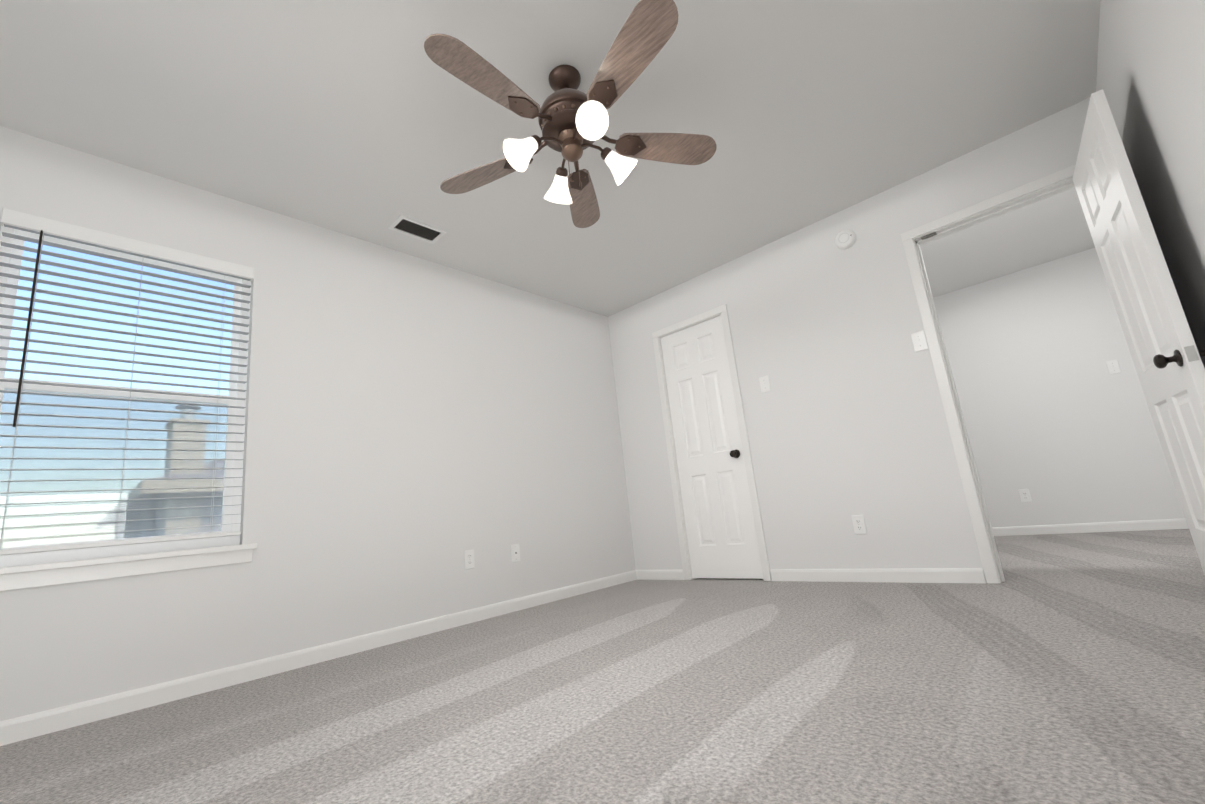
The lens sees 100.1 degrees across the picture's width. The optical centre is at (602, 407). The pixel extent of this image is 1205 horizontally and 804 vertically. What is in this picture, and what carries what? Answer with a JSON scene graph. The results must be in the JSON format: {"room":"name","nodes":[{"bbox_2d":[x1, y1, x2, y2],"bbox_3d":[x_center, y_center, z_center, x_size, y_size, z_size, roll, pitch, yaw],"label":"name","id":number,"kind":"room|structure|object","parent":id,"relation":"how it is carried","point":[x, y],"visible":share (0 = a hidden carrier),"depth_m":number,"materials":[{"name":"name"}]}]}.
{"room":"empty bedroom","nodes":[
{"label":"empty bedroom","id":0,"kind":"room"},
{"bbox_2d":[0,126,635,720],"bbox_3d":[-1.346,0.145,3.120,0.130,2.440,4.580,-17,-16,41],"label":"wall","id":1,"kind":"structure","parent":0,"point":[416,428],"depth_m":2.90,"materials":[{"name":"white paint"}]},
{"bbox_2d":[0,224,256,591],"bbox_3d":[-2.132,-0.033,2.274,0.149,1.537,0.990,-17,-16,41],"label":"window","id":2,"kind":"structure","parent":1,"relation":"in","point":[32,570],"depth_m":2.22,"materials":[{"name":"white plastic"}]},
{"bbox_2d":[0,208,253,554],"bbox_3d":[-2.122,-0.102,2.273,0.070,1.404,0.878,-17,-16,41],"label":"window blinds","id":3,"kind":"object","parent":2,"relation":"attached to","point":[41,226],"visible":0.98,"depth_m":2.26,"materials":[{"name":"white plastic"}]},
{"bbox_2d":[0,570,635,745],"bbox_3d":[-1.173,1.278,2.830,0.013,0.080,4.320,-17,-16,41],"label":"baseboard","id":4,"kind":"structure","parent":1,"relation":"attached to","point":[74,714],"depth_m":2.35,"materials":[{"name":"white wood"}]},
{"bbox_2d":[464,549,474,569],"bbox_3d":[-0.862,0.984,3.273,0.009,0.118,0.072,-17,-16,41],"label":"electrical outlet","id":5,"kind":"object","parent":1,"relation":"attached to","point":[469,560],"visible":1,"depth_m":3.27,"materials":[{"name":"white plastic"}]},
{"bbox_2d":[511,544,519,561],"bbox_3d":[-0.609,1.020,3.541,0.009,0.118,0.072,-17,-16,41],"label":"electrical outlet","id":6,"kind":"object","parent":1,"relation":"attached to","point":[515,552],"visible":1,"depth_m":3.54,"materials":[{"name":"white plastic"}]},
{"bbox_2d":[0,0,1099,316],"bbox_3d":[0.888,-1.423,2.987,4.210,0.100,7.180,-17,-16,41],"label":"ceiling","id":7,"kind":"structure","parent":0,"point":[368,120],"depth_m":2.37,"materials":[{"name":"white paint"}]},
{"bbox_2d":[388,215,446,243],"bbox_3d":[-1.158,-1.114,3.168,0.170,0.008,0.300,-17,-16,41],"label":"ceiling vent","id":8,"kind":"object","parent":7,"relation":"in","point":[405,225],"visible":1,"depth_m":3.16,"materials":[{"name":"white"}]},
{"bbox_2d":[424,0,716,227],"bbox_3d":[-0.164,-1.169,2.090,1.270,0.549,1.231,-17,-16,41],"label":"fan","id":9,"kind":"object","parent":7,"relation":"hanging from","point":[573,122],"visible":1,"depth_m":2.03,"materials":[{"name":"brown wood"}]},
{"bbox_2d":[0,529,1204,803],"bbox_3d":[1.147,1.049,2.465,4.210,0.100,7.180,-17,-16,41],"label":"floor","id":10,"kind":"structure","parent":0,"point":[1062,669],"depth_m":1.54,"materials":[{"name":"carpet"}]},
{"bbox_2d":[608,98,1089,582],"bbox_3d":[1.696,-0.125,3.355,4.080,2.440,0.130,-17,-16,41],"label":"wall","id":11,"kind":"structure","parent":0,"point":[845,418],"depth_m":3.37,"materials":[{"name":"white paint"}]},
{"bbox_2d":[636,570,683,579],"bbox_3d":[0.484,1.399,4.225,0.469,0.080,0.013,-17,-16,41],"label":"baseboard","id":12,"kind":"structure","parent":11,"relation":"attached to","point":[640,574],"depth_m":4.22,"materials":[{"name":"white wood"}]},
{"bbox_2d":[661,315,762,578],"bbox_3d":[0.828,0.307,4.031,0.616,2.030,0.102,-17,-16,41],"label":"closet door","id":13,"kind":"structure","parent":11,"relation":"in","point":[719,521],"depth_m":4.03,"materials":[{"name":"white paint"}]},
{"bbox_2d":[652,304,771,580],"bbox_3d":[0.865,0.287,4.080,0.742,2.106,0.148,-17,-16,41],"label":"door frame","id":14,"kind":"structure","parent":11,"relation":"attached to","point":[658,335],"depth_m":4.07,"materials":[{"name":"white wood"}]},
{"bbox_2d":[759,375,770,392],"bbox_3d":[1.197,-0.173,3.728,0.072,0.118,0.017,-17,-16,41],"label":"light switch","id":15,"kind":"object","parent":11,"relation":"attached to","point":[764,384],"visible":1,"depth_m":3.73,"materials":[{"name":"white plastic"}]},
{"bbox_2d":[835,230,855,249],"bbox_3d":[1.637,-1.140,3.409,0.132,0.132,0.040,-17,-16,41],"label":"smoke detector","id":16,"kind":"object","parent":11,"relation":"attached to","point":[845,239],"visible":0.98,"depth_m":3.39,"materials":[{"name":"white plastic"}]},
{"bbox_2d":[851,515,866,533],"bbox_3d":[1.636,0.746,3.217,0.072,0.118,0.009,-17,-16,41],"label":"electrical outlet","id":17,"kind":"object","parent":11,"relation":"attached to","point":[858,521],"visible":1,"depth_m":3.21,"materials":[{"name":"white plastic"}]},
{"bbox_2d":[770,568,985,583],"bbox_3d":[1.645,1.054,3.172,1.238,0.080,0.013,-17,-16,41],"label":"baseboard","id":18,"kind":"structure","parent":11,"relation":"attached to","point":[897,575],"depth_m":3.08,"materials":[{"name":"white wood"}]},
{"bbox_2d":[911,330,927,351],"bbox_3d":[1.927,-0.405,3.069,0.072,0.118,0.017,-17,-16,41],"label":"light switch","id":19,"kind":"object","parent":11,"relation":"attached to","point":[919,340],"visible":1,"depth_m":3.07,"materials":[{"name":"white plastic"}]},
{"bbox_2d":[921,232,936,239],"bbox_3d":[2.008,-1.056,3.105,0.080,0.012,0.020,-17,-16,41],"label":"sensor","id":20,"kind":"object","parent":11,"relation":"attached to","point":[928,236],"visible":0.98,"depth_m":3.10,"materials":[{"name":"grey"}]},
{"bbox_2d":[901,165,1074,583],"bbox_3d":[2.368,-0.159,2.728,0.902,2.111,0.162,-17,-16,41],"label":"door frame","id":21,"kind":"structure","parent":11,"relation":"attached to","point":[1055,183],"depth_m":2.91,"materials":[{"name":"white wood"}]},
{"bbox_2d":[1073,89,1204,574],"bbox_3d":[2.367,-0.259,2.119,0.168,2.030,0.784,-17,-16,41],"label":"hall door","id":22,"kind":"structure","parent":21,"relation":"attached to","point":[1166,355],"depth_m":2.09,"materials":[{"name":"white paint"}]},
{"bbox_2d":[933,248,1184,526],"bbox_3d":[3.883,-0.034,4.870,2.680,2.440,0.130,-17,-16,41],"label":"wall","id":23,"kind":"structure","parent":0,"point":[1059,422],"depth_m":4.58,"materials":[{"name":"white paint"}]},
{"bbox_2d":[1019,489,1031,501],"bbox_3d":[3.903,0.813,4.660,0.072,0.118,0.009,-17,-16,41],"label":"outlet","id":24,"kind":"object","parent":23,"relation":"attached to","point":[1025,495],"visible":1,"depth_m":4.66,"materials":[{"name":"white plastic"}]},
{"bbox_2d":[992,518,1188,535],"bbox_3d":[4.002,1.094,4.532,2.550,0.080,0.013,-17,-16,41],"label":"baseboard","id":25,"kind":"structure","parent":23,"relation":"attached to","point":[1161,524],"depth_m":4.33,"materials":[{"name":"white wood"}]},
{"bbox_2d":[1106,359,1120,373],"bbox_3d":[4.386,-0.350,4.331,0.072,0.118,0.017,-17,-16,41],"label":"light switch","id":26,"kind":"object","parent":23,"relation":"attached to","point":[1113,366],"visible":1,"depth_m":4.33,"materials":[{"name":"white plastic"}]},
{"bbox_2d":[1096,0,1204,367],"bbox_3d":[1.215,-0.634,0.712,0.130,2.440,4.450,-17,-16,41],"label":"wall","id":27,"kind":"structure","parent":0,"point":[1150,80],"depth_m":1.85,"materials":[{"name":"white paint"}]},
{"label":"outside","id":28,"kind":"structure","parent":0,"visible":0},
{"bbox_3d":[-2.050,4.144,0.935,120.000,0.200,120.000,-17,-16,41],"label":"ground","id":29,"kind":"structure","parent":28,"visible":0},
{"bbox_2d":[95,405,223,538],"bbox_3d":[-5.408,3.370,13.294,13.980,7.082,17.480,-17,-16,41],"label":"neighbouring house","id":30,"kind":"structure","parent":29,"relation":"on","point":[171,504],"depth_m":8.10,"materials":[{"name":"beige"}]}
]}

